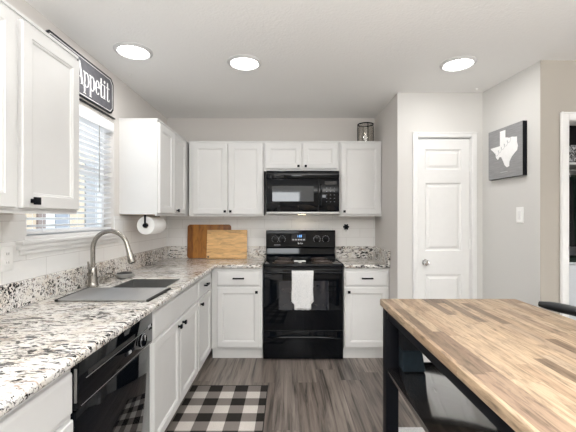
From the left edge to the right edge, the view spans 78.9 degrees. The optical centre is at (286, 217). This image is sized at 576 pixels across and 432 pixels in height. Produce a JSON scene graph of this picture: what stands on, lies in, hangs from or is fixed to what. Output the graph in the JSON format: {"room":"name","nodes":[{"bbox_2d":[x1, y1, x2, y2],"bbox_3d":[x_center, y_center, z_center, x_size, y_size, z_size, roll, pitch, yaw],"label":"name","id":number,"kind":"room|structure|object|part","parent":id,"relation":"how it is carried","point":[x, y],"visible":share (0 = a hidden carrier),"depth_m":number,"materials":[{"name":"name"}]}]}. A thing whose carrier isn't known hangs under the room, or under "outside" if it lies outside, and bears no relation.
{"room":"kitchen","nodes":[
{"label":"kitchen","id":0,"kind":"room"},
{"bbox_2d":[0,0,166,229],"bbox_3d":[-1.406,0.121,0.460,0.120,2.478,6.920,0,0,0],"label":"wall","id":1,"kind":"structure","parent":0,"point":[127,103],"depth_m":2.72,"materials":[{"name":"white paint"}]},
{"bbox_2d":[0,246,12,271],"bbox_3d":[-1.335,0.194,1.668,0.009,0.116,0.072,0,0,0],"label":"wall outlet","id":2,"kind":"object","parent":1,"relation":"attached to","point":[6,253],"visible":1,"depth_m":1.66,"materials":[{"name":"white plastic"}]},
{"bbox_2d":[4,251,9,257],"bbox_3d":[-1.332,0.173,1.668,0.004,0.030,0.034,0,0,0],"label":"socket","id":3,"kind":"object","parent":2,"relation":"attached to","point":[6,253],"depth_m":1.66,"materials":[{"name":"white plastic"}]},
{"bbox_2d":[4,260,9,266],"bbox_3d":[-1.332,0.215,1.668,0.004,0.030,0.034,0,0,0],"label":"socket","id":4,"kind":"object","parent":2,"relation":"attached to","point":[6,262],"depth_m":1.66,"materials":[{"name":"white plastic"}]},
{"bbox_2d":[0,0,78,213],"bbox_3d":[-1.169,-0.408,1.329,0.353,0.780,0.806,0,0,0],"label":"upper cabinet","id":5,"kind":"object","parent":1,"relation":"attached to","point":[39,75],"visible":1,"depth_m":1.44,"materials":[{"name":"white paint"}]},
{"bbox_3d":[-1.030,-0.404,1.131,0.020,0.728,0.373,0,0,0],"label":"door","id":6,"kind":"part","parent":5,"relation":"part of","materials":[{"name":"white paint"}]},
{"bbox_3d":[-1.006,-0.068,1.400,0.028,0.030,0.030,0,0,0],"label":"knob","id":7,"kind":"part","parent":5,"relation":"part of","materials":[{"name":"black metal"}]},
{"bbox_3d":[-1.030,-0.404,1.536,0.020,0.728,0.371,0,0,0],"label":"door","id":8,"kind":"part","parent":5,"relation":"part of","materials":[{"name":"white paint"}]},
{"bbox_2d":[27,131,103,234],"bbox_3d":[-1.441,-0.321,2.260,0.040,0.838,0.920,0,0,0],"label":"window","id":9,"kind":"structure","parent":1,"relation":"in","point":[101,184],"depth_m":2.69,"materials":[{"name":"plastic"}]},
{"bbox_2d":[27,104,113,233],"bbox_3d":[-1.377,-0.325,2.260,0.071,0.822,0.912,0,0,0],"label":"window blind","id":10,"kind":"object","parent":9,"relation":"attached to","point":[86,116],"visible":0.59,"depth_m":2.45,"materials":[{"name":"white plastic"}]},
{"bbox_3d":[-1.383,0.077,2.260,0.050,0.018,0.896,0,0,0],"label":"rail","id":11,"kind":"part","parent":10,"relation":"part of","materials":[{"name":"white plastic"}]},
{"bbox_3d":[-1.384,-0.296,2.580,0.058,0.748,0.002,0,0,0],"label":"ladder cord","id":12,"kind":"part","parent":10,"relation":"part of","materials":[{"name":"white fabric"}]},
{"bbox_2d":[15,230,122,254],"bbox_3d":[-1.361,0.140,2.252,0.120,0.092,1.055,0,0,0],"label":"trim","id":13,"kind":"structure","parent":1,"relation":"attached to","point":[31,244],"depth_m":2.03,"materials":[{"name":"white paint"}]},
{"bbox_2d":[45,30,113,113],"bbox_3d":[-1.337,-0.922,2.304,0.015,0.265,0.759,0,0,0],"label":"wall sign","id":14,"kind":"object","parent":1,"relation":"attached to","point":[95,86],"visible":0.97,"depth_m":2.41,"materials":[{"name":"black metal"}]},
{"bbox_2d":[0,215,166,284],"bbox_3d":[-1.343,0.149,2.085,0.007,0.331,3.670,0,0,0],"label":"backsplash","id":15,"kind":"structure","parent":1,"relation":"attached to","point":[13,228],"depth_m":2.07,"materials":[{"name":"white tile"}]},
{"bbox_2d":[79,98,114,119],"bbox_3d":[-1.337,-0.767,2.308,0.015,0.010,0.815,0,0,0],"label":"wall ledge","id":16,"kind":"object","parent":1,"relation":"attached to","point":[80,99],"visible":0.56,"depth_m":2.44,"materials":[{"name":"grey wood"}]},
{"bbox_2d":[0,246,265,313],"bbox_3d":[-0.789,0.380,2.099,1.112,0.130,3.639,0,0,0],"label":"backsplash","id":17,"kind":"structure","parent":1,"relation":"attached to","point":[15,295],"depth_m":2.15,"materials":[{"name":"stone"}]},
{"bbox_2d":[119,118,188,215],"bbox_3d":[-1.169,-0.408,3.359,0.353,0.780,1.118,0,0,0],"label":"upper cabinet","id":18,"kind":"object","parent":1,"relation":"attached to","point":[153,158],"visible":0.98,"depth_m":2.80,"materials":[{"name":"white paint"}]},
{"bbox_3d":[-1.202,-0.028,3.361,0.285,0.003,1.094,0,0,0],"label":"panel","id":19,"kind":"part","parent":18,"relation":"part of","materials":[{"name":"white wood"}]},
{"bbox_2d":[142,215,159,227],"bbox_3d":[-1.150,0.027,2.986,0.038,0.107,0.327,0,0,0],"label":"paper towel holder","id":20,"kind":"object","parent":18,"relation":"attached to","point":[144,225],"visible":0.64,"depth_m":2.83,"materials":[{"name":"black metal"}]},
{"bbox_2d":[137,216,165,234],"bbox_3d":[-1.150,0.061,2.985,0.148,0.148,0.270,0,0,0],"label":"paper towel roll","id":21,"kind":"object","parent":20,"relation":"hanging from","point":[155,224],"visible":1,"depth_m":2.85,"materials":[{"name":"paper"}]},
{"bbox_3d":[-1.030,-0.404,2.985,0.020,0.728,0.340,0,0,0],"label":"door","id":22,"kind":"part","parent":18,"relation":"part of","materials":[{"name":"white paint"}]},
{"bbox_3d":[-1.030,-0.404,3.355,0.020,0.728,0.380,0,0,0],"label":"door","id":23,"kind":"part","parent":18,"relation":"part of","materials":[{"name":"white paint"}]},
{"bbox_2d":[167,118,374,258],"bbox_3d":[-0.191,0.121,3.970,2.551,2.478,0.100,0,0,0],"label":"wall","id":24,"kind":"structure","parent":0,"point":[190,129],"depth_m":3.92,"materials":[{"name":"white paint"}]},
{"bbox_2d":[189,141,264,215],"bbox_3d":[-0.630,-0.408,3.756,0.775,0.780,0.327,0,0,0],"label":"upper cabinet","id":25,"kind":"object","parent":24,"relation":"attached to","point":[227,178],"visible":1,"depth_m":3.63,"materials":[{"name":"white paint"}]},
{"bbox_3d":[-0.796,-0.404,3.630,0.358,0.728,0.020,0,0,0],"label":"door","id":26,"kind":"part","parent":25,"relation":"part of","materials":[{"name":"white paint"}]},
{"bbox_3d":[-0.430,-0.404,3.630,0.352,0.728,0.020,0,0,0],"label":"door","id":27,"kind":"part","parent":25,"relation":"part of","materials":[{"name":"white paint"}]},
{"bbox_2d":[167,214,374,245],"bbox_3d":[-0.177,0.138,3.917,2.324,0.355,0.007,0,0,0],"label":"backsplash","id":28,"kind":"structure","parent":24,"relation":"attached to","point":[361,228],"depth_m":3.91,"materials":[{"name":"white tile"}]},
{"bbox_2d":[264,141,338,172],"bbox_3d":[0.150,-0.643,3.756,0.780,0.310,0.327,0,0,0],"label":"upper cabinet","id":29,"kind":"object","parent":24,"relation":"attached to","point":[278,155],"visible":0.98,"depth_m":3.62,"materials":[{"name":"white paint"}]},
{"bbox_3d":[-0.040,-0.639,3.630,0.371,0.258,0.020,0,0,0],"label":"door","id":30,"kind":"part","parent":29,"relation":"part of","materials":[{"name":"white paint"}]},
{"bbox_3d":[0.343,-0.639,3.630,0.355,0.258,0.020,0,0,0],"label":"door","id":31,"kind":"part","parent":29,"relation":"part of","materials":[{"name":"white paint"}]},
{"bbox_2d":[342,224,348,233],"bbox_3d":[0.656,0.125,3.909,0.072,0.116,0.009,0,0,0],"label":"wall outlet","id":32,"kind":"object","parent":24,"relation":"attached to","point":[346,231],"visible":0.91,"depth_m":3.91,"materials":[{"name":"white plastic"}]},
{"bbox_2d":[336,141,381,215],"bbox_3d":[0.764,-0.408,3.756,0.438,0.780,0.327,0,0,0],"label":"upper cabinet","id":33,"kind":"object","parent":24,"relation":"attached to","point":[360,162],"visible":1,"depth_m":3.63,"materials":[{"name":"white paint"}]},
{"bbox_2d":[357,122,373,140],"bbox_3d":[0.845,-0.907,3.765,0.179,0.210,0.179,0,0,0],"label":"candle lantern","id":34,"kind":"object","parent":33,"relation":"on","point":[361,122],"visible":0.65,"depth_m":3.77,"materials":[{"name":"black metal"}]},
{"bbox_2d":[164,343,421,431],"bbox_3d":[1.327,1.400,0.740,5.586,0.080,7.720,0,0,0],"label":"floor","id":35,"kind":"structure","parent":0,"point":[345,394],"depth_m":2.78,"materials":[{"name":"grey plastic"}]},
{"bbox_2d":[0,369,72,431],"bbox_3d":[-1.026,0.920,0.738,0.637,0.880,0.875,0,0,0],"label":"base cabinet","id":36,"kind":"object","parent":35,"relation":"on","point":[49,409],"visible":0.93,"depth_m":1.03,"materials":[{"name":"white paint"}]},
{"bbox_3d":[-0.717,0.952,0.952,0.020,0.567,0.417,0,0,0],"label":"door","id":37,"kind":"part","parent":36,"relation":"part of","materials":[{"name":"white paint"}]},
{"bbox_2d":[0,246,265,417],"bbox_3d":[-0.789,0.397,2.099,1.112,0.164,3.639,0,0,0],"label":"countertop","id":38,"kind":"structure","parent":36,"relation":"on","point":[42,338],"depth_m":1.62,"materials":[{"name":"stone"}]},
{"bbox_2d":[86,229,135,287],"bbox_3d":[-1.136,0.258,2.253,0.324,0.374,0.117,0,0,0],"label":"faucet","id":39,"kind":"object","parent":38,"relation":"on","point":[92,269],"visible":1,"depth_m":2.25,"materials":[{"name":"silver metal"}]},
{"bbox_3d":[-1.260,0.324,2.225,0.032,0.100,0.061,0,0,0],"label":"lever handle","id":40,"kind":"part","parent":39,"relation":"part of","materials":[{"name":"silver metal"}]},
{"bbox_2d":[54,287,170,301],"bbox_3d":[-0.983,0.438,2.015,0.525,0.013,0.330,0,0,0],"label":"drying rack","id":41,"kind":"object","parent":38,"relation":"on","point":[86,294],"visible":1,"depth_m":1.98,"materials":[{"name":"grey metal"}]},
{"bbox_3d":[-0.981,0.436,1.860,0.490,0.010,0.010,0,0,0],"label":"rod","id":42,"kind":"part","parent":41,"relation":"part of","materials":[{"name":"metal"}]},
{"bbox_3d":[-0.981,0.436,1.885,0.490,0.010,0.010,0,0,0],"label":"rod","id":43,"kind":"part","parent":41,"relation":"part of","materials":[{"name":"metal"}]},
{"bbox_3d":[-0.981,0.436,1.910,0.490,0.010,0.010,0,0,0],"label":"rod","id":44,"kind":"part","parent":41,"relation":"part of","materials":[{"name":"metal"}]},
{"bbox_3d":[-0.981,0.436,1.934,0.490,0.010,0.010,0,0,0],"label":"rod","id":45,"kind":"part","parent":41,"relation":"part of","materials":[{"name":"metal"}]},
{"bbox_3d":[-0.981,0.436,1.959,0.490,0.010,0.010,0,0,0],"label":"rod","id":46,"kind":"part","parent":41,"relation":"part of","materials":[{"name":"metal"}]},
{"bbox_3d":[-0.981,0.436,1.984,0.490,0.010,0.010,0,0,0],"label":"rod","id":47,"kind":"part","parent":41,"relation":"part of","materials":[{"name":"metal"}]},
{"bbox_3d":[-0.981,0.436,2.009,0.490,0.010,0.010,0,0,0],"label":"rod","id":48,"kind":"part","parent":41,"relation":"part of","materials":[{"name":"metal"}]},
{"bbox_3d":[-0.981,0.436,2.034,0.490,0.010,0.010,0,0,0],"label":"rod","id":49,"kind":"part","parent":41,"relation":"part of","materials":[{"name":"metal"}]},
{"bbox_3d":[-0.981,0.436,2.058,0.490,0.010,0.010,0,0,0],"label":"rod","id":50,"kind":"part","parent":41,"relation":"part of","materials":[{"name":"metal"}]},
{"bbox_3d":[-0.981,0.436,2.096,0.490,0.010,0.010,0,0,0],"label":"rod","id":51,"kind":"part","parent":41,"relation":"part of","materials":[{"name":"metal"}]},
{"bbox_3d":[-0.981,0.436,2.120,0.490,0.010,0.010,0,0,0],"label":"rod","id":52,"kind":"part","parent":41,"relation":"part of","materials":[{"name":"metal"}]},
{"bbox_3d":[-0.981,0.436,2.145,0.490,0.010,0.010,0,0,0],"label":"rod","id":53,"kind":"part","parent":41,"relation":"part of","materials":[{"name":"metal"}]},
{"bbox_2d":[105,271,134,280],"bbox_3d":[-1.217,0.419,2.571,0.146,0.052,0.241,0,0,0],"label":"strainer","id":54,"kind":"object","parent":38,"relation":"on","point":[125,274],"visible":0.96,"depth_m":2.57,"materials":[{"name":"grey metal"}]},
{"bbox_3d":[-1.215,0.428,2.620,0.142,0.033,0.142,0,0,0],"label":"bowl","id":55,"kind":"part","parent":54,"relation":"part of","materials":[{"name":"grey metal"}]},
{"bbox_2d":[111,279,178,287],"bbox_3d":[-0.960,0.552,2.240,0.347,0.208,0.667,0,0,0],"label":"sink","id":56,"kind":"object","parent":38,"relation":"in","point":[133,283],"visible":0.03,"depth_m":2.57,"materials":[{"name":"metal"}]},
{"bbox_2d":[187,225,230,257],"bbox_3d":[-0.859,0.258,3.871,0.482,0.372,0.042,0,0,0],"label":"cutting board","id":57,"kind":"object","parent":38,"relation":"on","point":[197,234],"visible":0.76,"depth_m":3.86,"materials":[{"name":"orange wood"}]},
{"bbox_2d":[206,230,246,258],"bbox_3d":[-0.657,0.287,3.834,0.439,0.313,0.063,0,0,0],"label":"cutting board","id":58,"kind":"object","parent":38,"relation":"on","point":[221,244],"visible":1,"depth_m":3.83,"materials":[{"name":"brown wood"}]},
{"bbox_2d":[70,312,151,431],"bbox_3d":[-1.010,0.924,1.510,0.635,0.872,0.664,0,0,0],"label":"dishwasher","id":59,"kind":"object","parent":35,"relation":"on","point":[111,386],"visible":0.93,"depth_m":1.47,"materials":[{"name":"black metal"}]},
{"bbox_2d":[150,282,197,431],"bbox_3d":[-1.012,0.920,2.322,0.665,0.880,0.948,0,0,0],"label":"base cabinet","id":60,"kind":"object","parent":35,"relation":"on","point":[174,345],"visible":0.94,"depth_m":2.17,"materials":[{"name":"white paint"}]},
{"bbox_3d":[-0.717,0.952,2.094,0.020,0.567,0.457,0,0,0],"label":"door","id":61,"kind":"part","parent":60,"relation":"part of","materials":[{"name":"white paint"}]},
{"bbox_3d":[-0.717,0.580,2.325,0.020,0.136,0.920,0,0,0],"label":"drawer","id":62,"kind":"part","parent":60,"relation":"part of","materials":[{"name":"white paint"}]},
{"bbox_3d":[-0.717,0.952,2.558,0.020,0.567,0.453,0,0,0],"label":"door","id":63,"kind":"part","parent":60,"relation":"part of","materials":[{"name":"white paint"}]},
{"bbox_2d":[196,271,211,371],"bbox_3d":[-1.010,0.920,3.358,0.667,0.880,1.117,0,0,0],"label":"base cabinet","id":64,"kind":"object","parent":35,"relation":"on","point":[204,300],"visible":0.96,"depth_m":3.04,"materials":[{"name":"white paint"}]},
{"bbox_3d":[-0.717,0.580,3.035,0.020,0.136,0.440,0,0,0],"label":"drawer","id":65,"kind":"part","parent":64,"relation":"part of","materials":[{"name":"white paint"}]},
{"bbox_2d":[166,385,267,431],"bbox_3d":[-0.459,1.355,2.188,0.613,0.009,1.277,0,0,0],"label":"rug","id":66,"kind":"object","parent":35,"relation":"on","point":[205,408],"visible":1,"depth_m":2.47,"materials":[{"name":"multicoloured fabric"}]},
{"bbox_2d":[212,267,263,357],"bbox_3d":[-0.479,0.920,3.615,0.487,0.880,0.605,0,0,0],"label":"base cabinet","id":67,"kind":"object","parent":35,"relation":"on","point":[237,293],"visible":1,"depth_m":3.35,"materials":[{"name":"white paint"}]},
{"bbox_3d":[-0.462,0.580,3.353,0.412,0.136,0.020,0,0,0],"label":"drawer","id":68,"kind":"part","parent":67,"relation":"part of","materials":[{"name":"white paint"}]},
{"bbox_3d":[-0.462,0.952,3.353,0.412,0.567,0.020,0,0,0],"label":"door","id":69,"kind":"part","parent":67,"relation":"part of","materials":[{"name":"white paint"}]},
{"bbox_2d":[263,230,343,358],"bbox_3d":[0.156,0.746,3.591,0.767,1.228,0.589,0,0,0],"label":"stove","id":70,"kind":"object","parent":35,"relation":"on","point":[317,332],"visible":1,"depth_m":3.35,"materials":[{"name":"black metal"}]},
{"bbox_3d":[0.127,0.212,3.803,0.157,0.080,0.018,0,0,0],"label":"clock panel","id":71,"kind":"part","parent":70,"relation":"part of","materials":[{"name":"black glass"}]},
{"bbox_2d":[291,271,313,309],"bbox_3d":[0.146,0.681,3.301,0.209,0.369,0.053,0,0,0],"label":"dish towel","id":72,"kind":"object","parent":70,"relation":"hanging from","point":[302,281],"visible":1,"depth_m":3.29,"materials":[{"name":"white fabric"}]},
{"bbox_3d":[0.156,0.783,3.362,0.759,0.582,0.024,0,0,0],"label":"oven door","id":73,"kind":"part","parent":70,"relation":"part of","materials":[{"name":"black glass"}]},
{"bbox_3d":[0.156,0.520,3.324,0.743,0.024,0.056,0,0,0],"label":"handle","id":74,"kind":"part","parent":70,"relation":"part of","materials":[{"name":"metal"}]},
{"bbox_3d":[0.156,1.215,3.358,0.759,0.262,0.032,0,0,0],"label":"drawer","id":75,"kind":"part","parent":70,"relation":"part of","materials":[{"name":"black metal"}]},
{"bbox_3d":[0.157,1.146,3.336,0.654,0.044,0.045,0,0,0],"label":"handle","id":76,"kind":"part","parent":70,"relation":"part of","materials":[{"name":"black metal"}]},
{"bbox_3d":[0.156,1.079,3.367,0.755,0.008,0.014,0,0,0],"label":"door gap rail","id":77,"kind":"part","parent":70,"relation":"part of","materials":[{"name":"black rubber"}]},
{"bbox_2d":[263,257,343,266],"bbox_3d":[0.156,0.445,3.572,0.767,0.044,0.474,0,0,0],"label":"cooktop","id":78,"kind":"object","parent":70,"relation":"in","point":[270,261],"depth_m":3.42,"materials":[{"name":"black glass"}]},
{"bbox_2d":[343,267,388,357],"bbox_3d":[0.764,0.920,3.615,0.436,0.880,0.605,0,0,0],"label":"base cabinet","id":79,"kind":"object","parent":35,"relation":"on","point":[363,288],"visible":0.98,"depth_m":3.35,"materials":[{"name":"white paint"}]},
{"bbox_2d":[336,246,389,267],"bbox_3d":[0.764,0.397,3.622,0.440,0.164,0.594,0,0,0],"label":"countertop","id":80,"kind":"structure","parent":79,"relation":"on","point":[350,256],"depth_m":3.76,"materials":[{"name":"stone"}]},
{"bbox_3d":[0.762,0.580,3.353,0.412,0.136,0.020,0,0,0],"label":"drawer","id":81,"kind":"part","parent":79,"relation":"part of","materials":[{"name":"white paint"}]},
{"bbox_3d":[0.762,0.952,3.353,0.412,0.567,0.020,0,0,0],"label":"door","id":82,"kind":"part","parent":79,"relation":"part of","materials":[{"name":"white paint"}]},
{"bbox_2d":[399,427,424,431],"bbox_3d":[0.895,1.355,1.906,0.510,0.010,0.712,0,0,0],"label":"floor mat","id":83,"kind":"object","parent":35,"relation":"on","point":[401,429],"visible":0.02,"depth_m":2.23,"materials":[{"name":"white fabric"}]},
{"bbox_2d":[380,299,575,431],"bbox_3d":[0.887,0.903,1.202,0.749,0.914,1.464,0,0,0],"label":"kitchen table","id":84,"kind":"object","parent":35,"relation":"on","point":[496,365],"visible":0.99,"depth_m":1.33,"materials":[{"name":"brown wood"}]},
{"bbox_3d":[0.559,0.921,1.888,0.066,0.878,0.066,0,0,0],"label":"leg","id":85,"kind":"part","parent":84,"relation":"part of","materials":[{"name":"black metal"}]},
{"bbox_2d":[399,330,424,371],"bbox_3d":[0.655,0.682,1.847,0.117,0.224,0.093,0,0,0],"label":"storage bin","id":86,"kind":"object","parent":84,"relation":"on","point":[410,356],"visible":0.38,"depth_m":1.80,"materials":[{"name":"plastic"}]},
{"bbox_3d":[0.647,0.627,1.847,0.100,0.114,0.093,0,0,0],"label":"lid","id":87,"kind":"part","parent":86,"relation":"part of","materials":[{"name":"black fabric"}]},
{"bbox_2d":[387,365,500,431],"bbox_3d":[0.714,0.807,1.201,0.372,0.024,1.416,0,0,0],"label":"shelf","id":88,"kind":"object","parent":84,"relation":"attached to","point":[438,405],"depth_m":1.51,"materials":[{"name":"black wood"}]},
{"bbox_2d":[538,301,575,315],"bbox_3d":[1.164,0.885,1.450,0.443,0.952,0.634,0,0,0],"label":"counter stool","id":89,"kind":"object","parent":35,"relation":"on","point":[553,306],"visible":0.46,"depth_m":1.67,"materials":[{"name":"black metal"}]},
{"bbox_2d":[569,246,575,319],"bbox_3d":[2.560,0.800,3.130,0.680,1.120,0.660,0,0,0],"label":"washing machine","id":90,"kind":"object","parent":35,"relation":"on","point":[572,250],"visible":0.02,"depth_m":2.80,"materials":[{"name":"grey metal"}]},
{"bbox_2d":[569,255,575,261],"bbox_3d":[2.440,0.342,2.950,0.360,0.034,0.220,0,0,0],"label":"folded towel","id":91,"kind":"object","parent":90,"relation":"on","point":[572,258],"visible":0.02,"depth_m":2.84,"materials":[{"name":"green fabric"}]},
{"bbox_2d":[25,0,575,117],"bbox_3d":[1.327,-1.158,0.740,5.586,0.080,7.720,0,0,0],"label":"ceiling","id":92,"kind":"structure","parent":0,"point":[319,58],"depth_m":2.25,"materials":[{"name":"white paint"}]},
{"bbox_2d":[113,42,152,59],"bbox_3d":[-1.028,-1.111,2.343,0.246,0.015,0.246,0,0,0],"label":"recessed light","id":93,"kind":"object","parent":92,"relation":"in","point":[130,50],"visible":1,"depth_m":2.32,"materials":[{"name":"white plastic"}]},
{"bbox_2d":[118,46,148,58],"bbox_3d":[-1.028,-1.111,2.343,0.188,0.006,0.188,0,0,0],"label":"diffuser","id":94,"kind":"object","parent":93,"relation":"attached to","point":[130,52],"depth_m":2.34,"materials":[{"name":"white plastic"}]},
{"bbox_2d":[227,55,261,70],"bbox_3d":[-0.306,-1.111,2.516,0.246,0.015,0.246,0,0,0],"label":"recessed light","id":95,"kind":"object","parent":92,"relation":"in","point":[239,62],"visible":1,"depth_m":2.49,"materials":[{"name":"white plastic"}]},
{"bbox_2d":[231,58,257,68],"bbox_3d":[-0.306,-1.111,2.516,0.188,0.006,0.188,0,0,0],"label":"diffuser","id":96,"kind":"object","parent":95,"relation":"attached to","point":[237,63],"depth_m":2.51,"materials":[{"name":"white plastic"}]},
{"bbox_2d":[439,56,476,71],"bbox_3d":[1.237,-1.111,2.533,0.246,0.015,0.246,0,0,0],"label":"recessed light","id":97,"kind":"object","parent":92,"relation":"in","point":[459,63],"visible":1,"depth_m":2.51,"materials":[{"name":"white plastic"}]},
{"bbox_2d":[444,59,472,69],"bbox_3d":[1.237,-1.111,2.533,0.188,0.006,0.188,0,0,0],"label":"diffuser","id":98,"kind":"object","parent":97,"relation":"attached to","point":[450,64],"depth_m":2.53,"materials":[{"name":"white plastic"}]},
{"bbox_2d":[266,171,338,214],"bbox_3d":[0.161,-0.260,3.716,0.745,0.445,0.389,0,0,0],"label":"microwave","id":99,"kind":"object","parent":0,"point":[287,192],"visible":1,"depth_m":3.56,"materials":[{"name":"black metal"}]},
{"bbox_3d":[0.053,-0.232,3.579,0.530,0.333,0.036,0,0,0],"label":"door","id":100,"kind":"part","parent":99,"relation":"part of","materials":[{"name":"black glass"}]},
{"bbox_3d":[0.345,-0.228,3.543,0.020,0.242,0.045,0,0,0],"label":"handle","id":101,"kind":"part","parent":99,"relation":"part of","materials":[{"name":"black plastic"}]},
{"bbox_3d":[0.427,-0.232,3.580,0.211,0.333,0.034,0,0,0],"label":"control panel","id":102,"kind":"part","parent":99,"relation":"part of","materials":[{"name":"black ceramic"}]},
{"bbox_2d":[375,93,397,298],"bbox_3d":[1.045,0.121,3.520,0.120,2.478,0.800,0,0,0],"label":"wall","id":103,"kind":"structure","parent":0,"point":[386,121],"depth_m":3.33,"materials":[{"name":"white paint"}]},
{"bbox_2d":[398,93,482,298],"bbox_3d":[1.365,0.121,3.170,0.758,2.478,0.100,0,0,0],"label":"wall","id":104,"kind":"structure","parent":0,"point":[417,112],"depth_m":3.12,"materials":[{"name":"grey paint"}]},
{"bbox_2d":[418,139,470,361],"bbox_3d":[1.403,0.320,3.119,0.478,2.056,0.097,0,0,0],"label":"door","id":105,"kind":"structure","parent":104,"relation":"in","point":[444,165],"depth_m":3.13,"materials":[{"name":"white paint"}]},
{"bbox_3d":[1.235,0.395,3.101,0.060,0.060,0.062,0,0,0],"label":"knob","id":106,"kind":"part","parent":105,"relation":"part of","materials":[{"name":"silver metal"}]},
{"bbox_2d":[412,132,476,298],"bbox_3d":[1.401,0.297,3.159,0.571,2.125,0.122,0,0,0],"label":"trim","id":107,"kind":"structure","parent":104,"relation":"attached to","point":[472,136],"depth_m":3.10,"materials":[{"name":"white paint"}]},
{"bbox_2d":[483,61,539,307],"bbox_3d":[1.831,0.121,2.853,0.173,2.478,0.735,0,0,0],"label":"wall","id":108,"kind":"structure","parent":0,"point":[511,249],"depth_m":2.74,"materials":[{"name":"grey paint"}]},
{"bbox_2d":[489,120,526,180],"bbox_3d":[1.750,-0.522,2.795,0.040,0.406,0.386,0,0,-5],"label":"canvas","id":109,"kind":"object","parent":108,"relation":"attached to","point":[508,144],"visible":1,"depth_m":2.74,"materials":[{"name":"grey fabric"}]},
{"bbox_2d":[516,207,523,222],"bbox_3d":[1.776,-0.023,2.673,0.010,0.120,0.070,0,0,-5],"label":"light switch","id":110,"kind":"object","parent":108,"relation":"attached to","point":[519,210],"visible":1,"depth_m":2.66,"materials":[{"name":"white plastic"}]},
{"bbox_2d":[540,60,575,314],"bbox_3d":[2.899,0.121,2.543,2.202,2.478,0.124,0,0,0],"label":"wall","id":111,"kind":"structure","parent":0,"point":[557,78],"depth_m":2.48,"materials":[{"name":"grey paint"}]},
{"bbox_2d":[560,112,575,317],"bbox_3d":[2.396,0.305,2.534,0.924,2.110,0.143,0,0,0],"label":"trim","id":112,"kind":"structure","parent":111,"relation":"attached to","point":[567,119],"depth_m":2.47,"materials":[{"name":"white paint"}]},
{"bbox_3d":[1.937,0.121,3.760,0.040,2.478,1.080,0,0,0],"label":"wall","id":113,"kind":"structure","parent":0,"visible":0},
{"bbox_2d":[569,162,575,174],"bbox_3d":[2.530,-0.429,3.095,1.140,0.071,0.350,0,0,0],"label":"wall shelf","id":114,"kind":"object","parent":113,"relation":"attached to","point":[572,165],"visible":0.02,"depth_m":2.99,"materials":[{"name":"white paint"}]},
{"bbox_2d":[569,180,574,246],"bbox_3d":[2.303,-0.097,3.000,0.093,0.653,0.380,0,0,0],"label":"garment","id":115,"kind":"object","parent":114,"relation":"hanging from","point":[571,195],"visible":0.13,"depth_m":2.83,"materials":[{"name":"black fabric"}]},
{"bbox_2d":[569,169,575,242],"bbox_3d":[2.428,-0.106,3.000,0.093,0.633,0.380,0,0,0],"label":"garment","id":116,"kind":"object","parent":114,"relation":"hanging from","point":[573,179],"visible":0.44,"depth_m":2.92,"materials":[{"name":"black fabric"}]},
{"bbox_2d":[569,143,575,161],"bbox_3d":[2.520,-0.550,3.085,0.420,0.170,0.290,0,0,0],"label":"storage basket","id":117,"kind":"object","parent":114,"relation":"on","point":[572,146],"visible":0.03,"depth_m":2.95,"materials":[{"name":"grey fabric"}]},
{"bbox_2d":[569,126,575,142],"bbox_3d":[2.520,-0.733,3.085,0.390,0.194,0.260,0,0,0],"label":"storage box","id":118,"kind":"object","parent":117,"relation":"on","point":[572,129],"visible":0.02,"depth_m":2.96,"materials":[{"name":"black fabric"}]},
{"label":"outside","id":119,"kind":"structure","parent":0,"visible":0},
{"bbox_3d":[-15.738,1.410,12.500,28.524,0.100,35.000,0,0,0],"label":"ground","id":120,"kind":"structure","parent":119,"visible":0},
{"bbox_2d":[25,151,96,228],"bbox_3d":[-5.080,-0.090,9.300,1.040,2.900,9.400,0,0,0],"label":"house","id":121,"kind":"structure","parent":120,"relation":"on","point":[29,222],"depth_m":7.80,"materials":[{"name":"beige paint"}]},
{"bbox_2d":[36,214,45,228],"bbox_3d":[-4.590,-0.140,6.520,0.060,1.200,0.200,0,0,0],"label":"window","id":122,"kind":"structure","parent":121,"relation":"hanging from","point":[38,222],"depth_m":6.47,"materials":[{"name":"clear glass"}]},
{"bbox_3d":[-4.590,-0.090,8.200,0.060,2.500,0.500,0,0,0],"label":"garage door","id":123,"kind":"part","parent":121,"relation":"part of","materials":[{"name":"grey"}]}
]}

